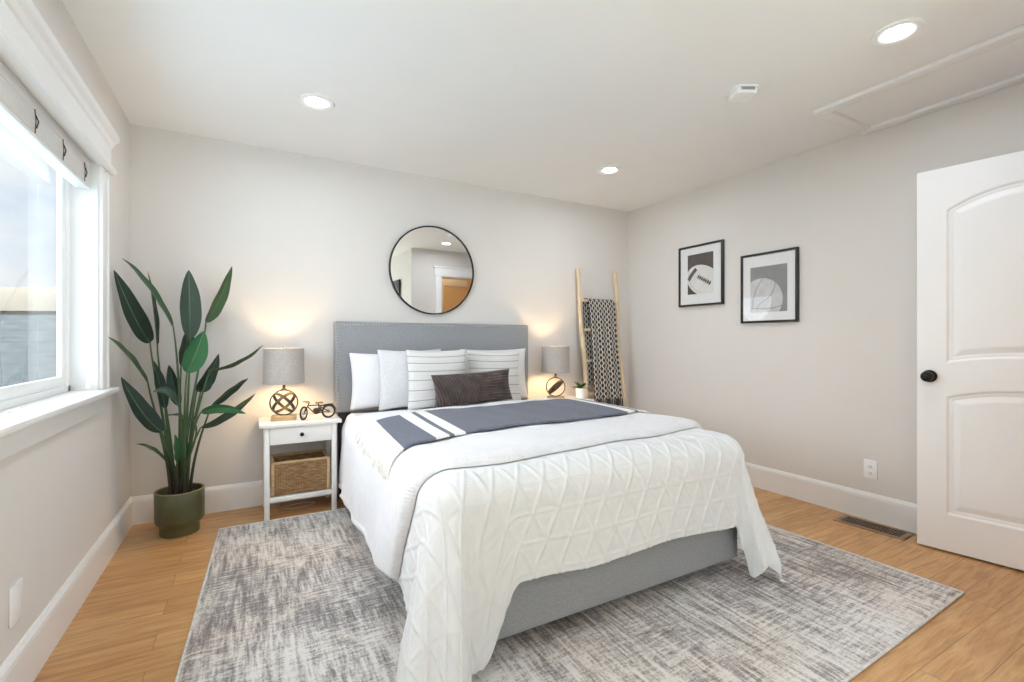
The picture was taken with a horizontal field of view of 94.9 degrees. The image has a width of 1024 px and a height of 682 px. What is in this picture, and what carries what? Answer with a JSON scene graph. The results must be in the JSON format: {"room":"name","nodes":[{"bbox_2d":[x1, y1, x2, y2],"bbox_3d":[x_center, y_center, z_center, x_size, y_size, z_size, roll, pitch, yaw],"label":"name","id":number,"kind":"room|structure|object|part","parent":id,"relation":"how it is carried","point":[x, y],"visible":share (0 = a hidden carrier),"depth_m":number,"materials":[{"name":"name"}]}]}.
{"room":"bedroom","nodes":[
{"label":"bedroom","id":0,"kind":"room"},
{"bbox_2d":[0,0,129,665],"bbox_3d":[-1.014,-0.100,0.368,0.140,2.440,5.630,0,0,-29],"label":"wall","id":1,"kind":"structure","parent":0,"point":[59,493],"depth_m":1.93,"materials":[{"name":"paint"}]},
{"bbox_2d":[9,577,22,628],"bbox_3d":[-1.536,0.811,1.456,0.009,0.120,0.084,0,0,-29],"label":"blank wall plate","id":2,"kind":"object","parent":1,"relation":"attached to","point":[16,591],"visible":1,"depth_m":1.45,"materials":[{"name":"white plastic"}]},
{"bbox_2d":[0,0,119,459],"bbox_3d":[-1.573,-0.345,1.430,0.201,1.370,2.080,0,0,-29],"label":"window","id":3,"kind":"structure","parent":1,"relation":"in","point":[30,50],"depth_m":2.11,"materials":[{"name":"paint"}]},
{"bbox_3d":[-1.808,-0.309,1.701,0.018,1.032,1.043,0,0,-29],"label":"sash","id":4,"kind":"part","parent":3,"relation":"part of","materials":[{"name":"white plastic"}]},
{"bbox_3d":[-1.638,-0.315,1.394,0.040,1.100,1.830,0,0,-29],"label":"frame","id":5,"kind":"part","parent":3,"relation":"part of","materials":[{"name":"white plastic"}]},
{"bbox_2d":[0,59,90,388],"bbox_3d":[-1.570,-0.312,1.429,0.064,1.075,1.765,0,0,-29],"label":"window blind","id":6,"kind":"object","parent":3,"relation":"attached to","point":[21,113],"visible":1,"depth_m":1.72,"materials":[{"name":"white fabric"}]},
{"bbox_3d":[-1.576,-0.717,1.426,0.052,0.018,1.765,0,0,-29],"label":"rail","id":7,"kind":"part","parent":6,"relation":"part of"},
{"bbox_3d":[-1.980,-0.310,2.197,0.004,0.980,0.009,0,0,31],"label":"cord","id":8,"kind":"part","parent":6,"relation":"part of","materials":[{"name":"white"}]},
{"bbox_3d":[-1.565,0.247,1.437,0.180,0.024,2.075,0,0,-29],"label":"sill","id":9,"kind":"part","parent":3,"relation":"part of","materials":[{"name":"paint"}]},
{"bbox_3d":[-1.511,-0.932,1.464,0.060,0.195,2.080,0,0,-29],"label":"head casing","id":10,"kind":"part","parent":3,"relation":"part of","materials":[{"name":"paint"}]},
{"bbox_3d":[-1.994,-0.315,2.295,0.027,1.100,0.099,0,0,-29],"label":"casing","id":11,"kind":"part","parent":3,"relation":"part of","materials":[{"name":"paint"}]},
{"bbox_2d":[0,497,132,681],"bbox_3d":[-0.946,1.036,0.406,0.016,0.168,5.630,0,0,-29],"label":"baseboard","id":12,"kind":"structure","parent":1,"relation":"attached to","point":[27,659],"depth_m":1.80,"materials":[{"name":"paint"}]},
{"bbox_2d":[130,124,627,496],"bbox_3d":[-0.503,-0.100,3.955,4.527,2.440,0.140,0,0,-29],"label":"wall","id":13,"kind":"structure","parent":0,"point":[307,241],"depth_m":3.32,"materials":[{"name":"paint"}]},
{"bbox_2d":[131,471,337,524],"bbox_3d":[-0.561,1.036,3.834,4.027,0.168,0.016,0,0,-29],"label":"baseboard","id":14,"kind":"structure","parent":13,"relation":"attached to","point":[221,498],"depth_m":3.08,"materials":[{"name":"paint"}]},
{"bbox_2d":[389,226,473,314],"bbox_3d":[-0.634,-0.565,3.781,0.710,0.710,0.024,0,1,-29],"label":"round mirror","id":15,"kind":"object","parent":13,"relation":"attached to","point":[431,270],"visible":1,"depth_m":3.77,"materials":[{"name":"black mirror"}]},
{"bbox_2d":[34,487,1023,681],"bbox_3d":[0.901,1.180,1.436,4.527,0.120,5.910,0,0,-29],"label":"floor","id":16,"kind":"structure","parent":0,"point":[133,625],"depth_m":1.97,"materials":[{"name":"brown wood"}]},
{"bbox_2d":[109,258,262,538],"bbox_3d":[-1.826,0.324,2.709,0.695,1.591,0.511,0,0,-29],"label":"potted plant","id":17,"kind":"object","parent":16,"relation":"on","point":[179,506],"visible":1,"depth_m":2.72,"materials":[{"name":"green plant"}]},
{"bbox_3d":[-1.944,0.995,2.752,0.246,0.250,0.246,0,0,-29],"label":"pot","id":18,"kind":"part","parent":17,"relation":"part of","materials":[{"name":"ceramic"}]},
{"bbox_2d":[258,412,341,520],"bbox_3d":[-1.422,0.820,3.145,0.482,0.600,0.351,0,0,-29],"label":"nightstand","id":19,"kind":"object","parent":16,"relation":"on","point":[316,427],"visible":0.88,"depth_m":3.03,"materials":[{"name":"white paint"}]},
{"bbox_3d":[-1.668,0.831,3.180,0.030,0.578,0.030,0,0,-29],"label":"leg","id":20,"kind":"part","parent":19,"relation":"part of","materials":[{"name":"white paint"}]},
{"bbox_3d":[-1.529,0.831,2.932,0.030,0.578,0.030,0,0,-29],"label":"leg","id":21,"kind":"part","parent":19,"relation":"part of","materials":[{"name":"white paint"}]},
{"bbox_2d":[263,346,304,420],"bbox_3d":[-1.498,0.278,3.087,0.248,0.484,0.248,0,0,-22],"label":"table lamp","id":22,"kind":"object","parent":19,"relation":"on","point":[283,366],"visible":1,"depth_m":3.00,"materials":[{"name":"grey fabric"}]},
{"bbox_3d":[-1.498,0.165,3.087,0.248,0.230,0.248,0,0,-22],"label":"lamp shade","id":23,"kind":"part","parent":22,"relation":"part of","materials":[{"name":"fabric"}]},
{"bbox_2d":[270,449,329,497],"bbox_3d":[-1.426,0.879,3.153,0.352,0.217,0.262,0,0,-29],"label":"wicker basket","id":24,"kind":"object","parent":19,"relation":"on","point":[301,471],"visible":0.93,"depth_m":3.06,"materials":[{"name":"brown wicker"}]},
{"bbox_3d":[-1.510,0.880,2.963,0.020,0.215,0.012,0,0,-29],"label":"corner post","id":25,"kind":"part","parent":24,"relation":"part of","materials":[{"name":"brown wood"}]},
{"bbox_3d":[-1.484,0.883,3.257,0.336,0.201,0.012,0,0,-29],"label":"panel","id":26,"kind":"part","parent":24,"relation":"part of","materials":[{"name":"brown wicker"}]},
{"bbox_3d":[-1.368,0.883,3.049,0.336,0.201,0.012,0,0,-29],"label":"panel","id":27,"kind":"part","parent":24,"relation":"part of","materials":[{"name":"brown wicker"}]},
{"bbox_3d":[-1.220,0.880,3.124,0.020,0.215,0.012,0,0,-29],"label":"corner post","id":28,"kind":"part","parent":24,"relation":"part of","materials":[{"name":"brown wood"}]},
{"bbox_2d":[270,480,331,502],"bbox_3d":[-1.425,0.999,3.152,0.418,0.030,0.311,0,0,-29],"label":"shelf","id":29,"kind":"object","parent":19,"relation":"attached to","point":[281,498],"depth_m":3.02,"materials":[{"name":"white paint"}]},
{"bbox_3d":[-1.418,0.600,3.140,0.362,0.109,0.284,0,0,-29],"label":"drawer","id":30,"kind":"part","parent":19,"relation":"part of","materials":[{"name":"white paint"}]},
{"bbox_2d":[299,401,335,419],"bbox_3d":[-1.294,0.461,3.131,0.240,0.122,0.091,0,0,-36],"label":"bicycle","id":31,"kind":"object","parent":19,"relation":"on","point":[319,409],"visible":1,"depth_m":3.13,"materials":[{"name":"black metal"}]},
{"bbox_3d":[-1.285,0.446,3.137,0.203,0.079,0.024,0,0,-36],"label":"frame","id":32,"kind":"part","parent":31,"relation":"part of","materials":[{"name":"black metal"}]},
{"bbox_3d":[-1.322,0.831,3.373,0.030,0.578,0.030,0,0,-29],"label":"leg","id":33,"kind":"part","parent":19,"relation":"part of","materials":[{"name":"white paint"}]},
{"bbox_3d":[-1.183,0.831,3.124,0.030,0.578,0.030,0,0,-29],"label":"leg","id":34,"kind":"part","parent":19,"relation":"part of","materials":[{"name":"white paint"}]},
{"bbox_2d":[529,396,594,400],"bbox_3d":[0.434,0.820,4.180,0.482,0.600,0.351,0,0,-29],"label":"nightstand","id":35,"kind":"object","parent":16,"relation":"on","point":[565,397],"visible":0.06,"depth_m":4.22,"materials":[{"name":"white paint"}]},
{"bbox_2d":[541,345,569,398],"bbox_3d":[0.383,0.278,4.129,0.248,0.484,0.248,0,0,2],"label":"table lamp","id":36,"kind":"object","parent":35,"relation":"on","point":[555,359],"visible":0.99,"depth_m":4.03,"materials":[{"name":"grey fabric"}]},
{"bbox_3d":[0.383,0.165,4.129,0.248,0.230,0.248,0,0,2],"label":"lamp shade","id":37,"kind":"part","parent":36,"relation":"part of","materials":[{"name":"fabric"}]},
{"bbox_2d":[572,382,590,398],"bbox_3d":[0.617,0.442,4.216,0.148,0.156,0.149,0,0,34],"label":"potted plant","id":38,"kind":"object","parent":35,"relation":"on","point":[580,391],"visible":0.97,"depth_m":4.17,"materials":[{"name":"green plant"}]},
{"bbox_3d":[0.614,0.472,4.207,0.092,0.095,0.092,0,0,-29],"label":"pot","id":39,"kind":"part","parent":38,"relation":"part of","materials":[{"name":"white ceramic"}]},
{"bbox_2d":[175,508,964,681],"bbox_3d":[0.100,1.114,2.372,3.037,0.011,2.544,0,0,-29],"label":"area rug","id":40,"kind":"object","parent":16,"relation":"on","point":[300,598],"visible":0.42,"depth_m":1.88,"materials":[{"name":"grey carpet"}]},
{"bbox_2d":[334,321,736,640],"bbox_3d":[-0.069,0.491,2.862,1.611,1.258,2.157,0,0,-29],"label":"bed","id":41,"kind":"object","parent":40,"relation":"on","point":[534,603],"visible":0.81,"depth_m":2.14,"materials":[{"name":"grey fabric"}]},
{"bbox_3d":[-1.218,0.814,3.412,0.080,0.612,0.053,0,0,-29],"label":"leg","id":42,"kind":"part","parent":41,"relation":"part of","materials":[{"name":"fabric"}]},
{"bbox_2d":[349,353,379,410],"bbox_3d":[-0.872,0.286,3.422,0.601,0.403,0.153,0,0,-27],"label":"bed pillow","id":43,"kind":"object","parent":41,"relation":"on","point":[364,367],"visible":0.34,"depth_m":3.29,"materials":[{"name":"white fabric"}]},
{"bbox_3d":[-0.575,0.191,3.771,1.611,0.658,0.077,0,0,-29],"label":"headboard","id":44,"kind":"part","parent":41,"relation":"part of","materials":[{"name":"grey fabric"}]},
{"bbox_2d":[460,348,527,398],"bbox_3d":[-0.140,0.277,3.834,0.600,0.423,0.150,0,0,-29],"label":"pillow sham","id":45,"kind":"object","parent":41,"relation":"on","point":[521,364],"visible":0.19,"depth_m":3.90,"materials":[{"name":"white fabric"}]},
{"bbox_2d":[338,398,701,578],"bbox_3d":[-0.042,0.699,2.757,1.723,0.584,1.824,0,0,-29],"label":"blanket","id":46,"kind":"object","parent":41,"relation":"on","point":[382,509],"visible":0.59,"depth_m":2.03,"materials":[{"name":"white fabric"}]},
{"bbox_2d":[377,349,440,410],"bbox_3d":[-0.722,0.272,3.358,0.471,0.422,0.129,0,0,-31],"label":"pillow sham","id":47,"kind":"object","parent":46,"relation":"on","point":[393,366],"visible":0.5,"depth_m":3.26,"materials":[{"name":"white fabric"}]},
{"bbox_2d":[405,349,468,409],"bbox_3d":[-0.525,0.270,3.334,0.457,0.417,0.125,0,0,-27],"label":"striped pillow","id":48,"kind":"object","parent":46,"relation":"on","point":[421,364],"visible":0.69,"depth_m":3.25,"materials":[{"name":"fabric"}]},
{"bbox_2d":[431,369,512,407],"bbox_3d":[-0.274,0.334,3.330,0.614,0.252,0.130,0,0,-34],"label":"lumbar pillow","id":49,"kind":"object","parent":46,"relation":"on","point":[465,388],"visible":1,"depth_m":3.27,"materials":[{"name":"fabric"}]},
{"bbox_2d":[467,350,520,399],"bbox_3d":[-0.138,0.276,3.675,0.470,0.417,0.128,0,0,-31],"label":"striped pillow","id":50,"kind":"object","parent":46,"relation":"on","point":[478,361],"visible":0.49,"depth_m":3.66,"materials":[{"name":"fabric"}]},
{"bbox_2d":[354,398,649,479],"bbox_3d":[0.034,0.493,2.629,1.682,0.183,0.844,0,0,-29],"label":"throw blanket","id":51,"kind":"object","parent":46,"relation":"on","point":[384,439],"visible":0.94,"depth_m":2.44,"materials":[{"name":"grey fabric"}]},
{"bbox_2d":[344,428,785,681],"bbox_3d":[0.001,0.772,2.611,1.800,0.668,2.032,0,0,-29],"label":"quilt","id":52,"kind":"object","parent":41,"relation":"on","point":[476,533],"visible":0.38,"depth_m":1.68,"materials":[{"name":"white fabric"}]},
{"bbox_3d":[0.447,0.955,1.944,1.463,0.194,0.050,0,0,-29],"label":"foot rail","id":53,"kind":"part","parent":41,"relation":"part of","materials":[{"name":"grey fabric"}]},
{"bbox_2d":[576,269,625,406],"bbox_3d":[0.874,0.220,4.496,0.517,1.805,0.224,0,0,-29],"label":"blanket ladder","id":54,"kind":"object","parent":16,"relation":"on","point":[585,360],"visible":0.64,"depth_m":4.44,"materials":[{"name":"brown wood"}]},
{"bbox_3d":[0.674,0.221,4.384,0.052,1.804,0.223,0,0,-33],"label":"rail","id":55,"kind":"part","parent":54,"relation":"part of","materials":[{"name":"brown wood"}]},
{"bbox_2d":[583,298,622,405],"bbox_3d":[0.872,0.121,4.493,0.373,1.049,0.162,0,0,-29],"label":"knit blanket","id":56,"kind":"object","parent":54,"relation":"hanging from","point":[601,343],"visible":0.95,"depth_m":4.48,"materials":[{"name":"black fabric"}]},
{"bbox_3d":[1.069,0.220,4.602,0.056,1.804,0.219,0,0,-35],"label":"rail","id":57,"kind":"part","parent":54,"relation":"part of","materials":[{"name":"brown wood"}]},
{"bbox_2d":[833,514,914,540],"bbox_3d":[2.167,1.117,2.825,0.168,0.006,0.356,0,0,-33],"label":"floor vent","id":58,"kind":"object","parent":16,"relation":"in","point":[879,528],"visible":1,"depth_m":2.81,"materials":[{"name":"brown metal"}]},
{"bbox_2d":[842,517,906,536],"bbox_3d":[2.167,1.117,2.825,0.116,0.004,0.304,0,0,-33],"label":"grille","id":59,"kind":"object","parent":58,"relation":"attached to","point":[863,523],"depth_m":2.82,"materials":[{"name":"brown metal"}]},
{"bbox_2d":[62,0,1023,211],"bbox_3d":[0.901,-1.390,1.436,4.527,0.140,5.910,0,0,-29],"label":"ceiling","id":60,"kind":"structure","parent":0,"point":[532,97],"depth_m":2.31,"materials":[{"name":"paint"}]},
{"bbox_2d":[298,93,333,110],"bbox_3d":[-1.080,-1.315,2.598,0.184,0.009,0.184,0,0,-29],"label":"recessed light","id":61,"kind":"object","parent":60,"relation":"in","point":[313,101],"visible":1,"depth_m":2.59,"materials":[{"name":"white plastic"}]},
{"bbox_2d":[598,166,621,174],"bbox_3d":[0.755,-1.315,3.636,0.184,0.009,0.184,0,0,-29],"label":"recessed light","id":62,"kind":"object","parent":60,"relation":"in","point":[606,170],"visible":1,"depth_m":3.63,"materials":[{"name":"white plastic"}]},
{"bbox_2d":[726,84,758,102],"bbox_3d":[1.219,-1.301,2.486,0.132,0.038,0.132,0,0,-2],"label":"smoke detector","id":63,"kind":"object","parent":60,"relation":"attached to","point":[741,93],"visible":1,"depth_m":2.45,"materials":[{"name":"white plastic"}]},
{"bbox_2d":[870,18,925,46],"bbox_3d":[1.649,-1.315,2.013,0.184,0.009,0.184,0,0,-29],"label":"recessed light","id":64,"kind":"object","parent":60,"relation":"in","point":[897,32],"visible":1,"depth_m":2.01,"materials":[{"name":"white plastic"}]},
{"bbox_2d":[813,25,1023,134],"bbox_3d":[2.183,-1.308,2.462,0.570,0.024,0.855,0,0,-29],"label":"attic hatch","id":65,"kind":"object","parent":60,"relation":"attached to","point":[996,63],"visible":1,"depth_m":2.42,"materials":[{"name":"paint"}]},
{"bbox_3d":[2.183,-1.317,2.462,0.434,0.006,0.719,0,0,-29],"label":"hatch panel","id":66,"kind":"part","parent":65,"relation":"part of","materials":[{"name":"paint"}]},
{"bbox_2d":[628,82,1023,503],"bbox_3d":[2.080,-0.100,3.375,0.140,2.440,3.390,0,0,-29],"label":"wall","id":67,"kind":"structure","parent":0,"point":[831,390],"depth_m":3.21,"materials":[{"name":"paint"}]},
{"bbox_2d":[678,239,724,306],"bbox_3d":[1.617,-0.563,4.034,0.026,0.528,0.452,0,0,-29],"label":"framed print","id":68,"kind":"object","parent":67,"relation":"attached to","point":[701,267],"visible":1,"depth_m":4.01},
{"bbox_2d":[741,247,798,323],"bbox_3d":[1.912,-0.398,3.505,0.026,0.528,0.440,0,0,-29],"label":"framed print","id":69,"kind":"object","parent":67,"relation":"attached to","point":[769,280],"visible":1,"depth_m":3.48,"materials":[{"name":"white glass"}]},
{"bbox_2d":[745,462,916,533],"bbox_3d":[1.982,1.036,3.389,0.016,0.168,3.270,0,0,-29],"label":"baseboard","id":70,"kind":"structure","parent":67,"relation":"attached to","point":[892,512],"depth_m":3.09,"materials":[{"name":"paint"}]},
{"bbox_2d":[864,459,876,479],"bbox_3d":[2.239,0.805,2.936,0.009,0.118,0.074,0,0,-29],"label":"wall outlet","id":71,"kind":"object","parent":67,"relation":"attached to","point":[870,466],"visible":1,"depth_m":2.93,"materials":[{"name":"white plastic"}]},
{"bbox_3d":[2.251,-0.100,1.599,1.290,2.440,0.120,0,0,-29],"label":"wall","id":72,"kind":"structure","parent":0,"visible":0},
{"bbox_2d":[917,151,1023,570],"bbox_3d":[2.455,0.097,2.244,0.109,2.023,0.814,0,0,-38],"label":"door","id":73,"kind":"structure","parent":72,"relation":"in","point":[970,215],"depth_m":2.41,"materials":[{"name":"paint"}]},
{"bbox_3d":[2.221,0.191,2.510,0.072,0.066,0.066,0,0,-38],"label":"knob","id":74,"kind":"part","parent":73,"relation":"part of","materials":[{"name":"black metal"}]},
{"label":"outside","id":75,"kind":"structure","parent":0,"visible":0},
{"bbox_3d":[0.000,1.795,0.000,80.000,0.150,80.000,0,0,-29],"label":"ground","id":76,"kind":"structure","parent":75,"visible":0},
{"bbox_2d":[0,287,56,386],"bbox_3d":[-11.603,0.455,9.833,12.700,2.530,6.100,0,0,-5],"label":"house","id":77,"kind":"structure","parent":76,"relation":"on","point":[28,315],"depth_m":7.19,"materials":[{"name":"grey"}]}
]}

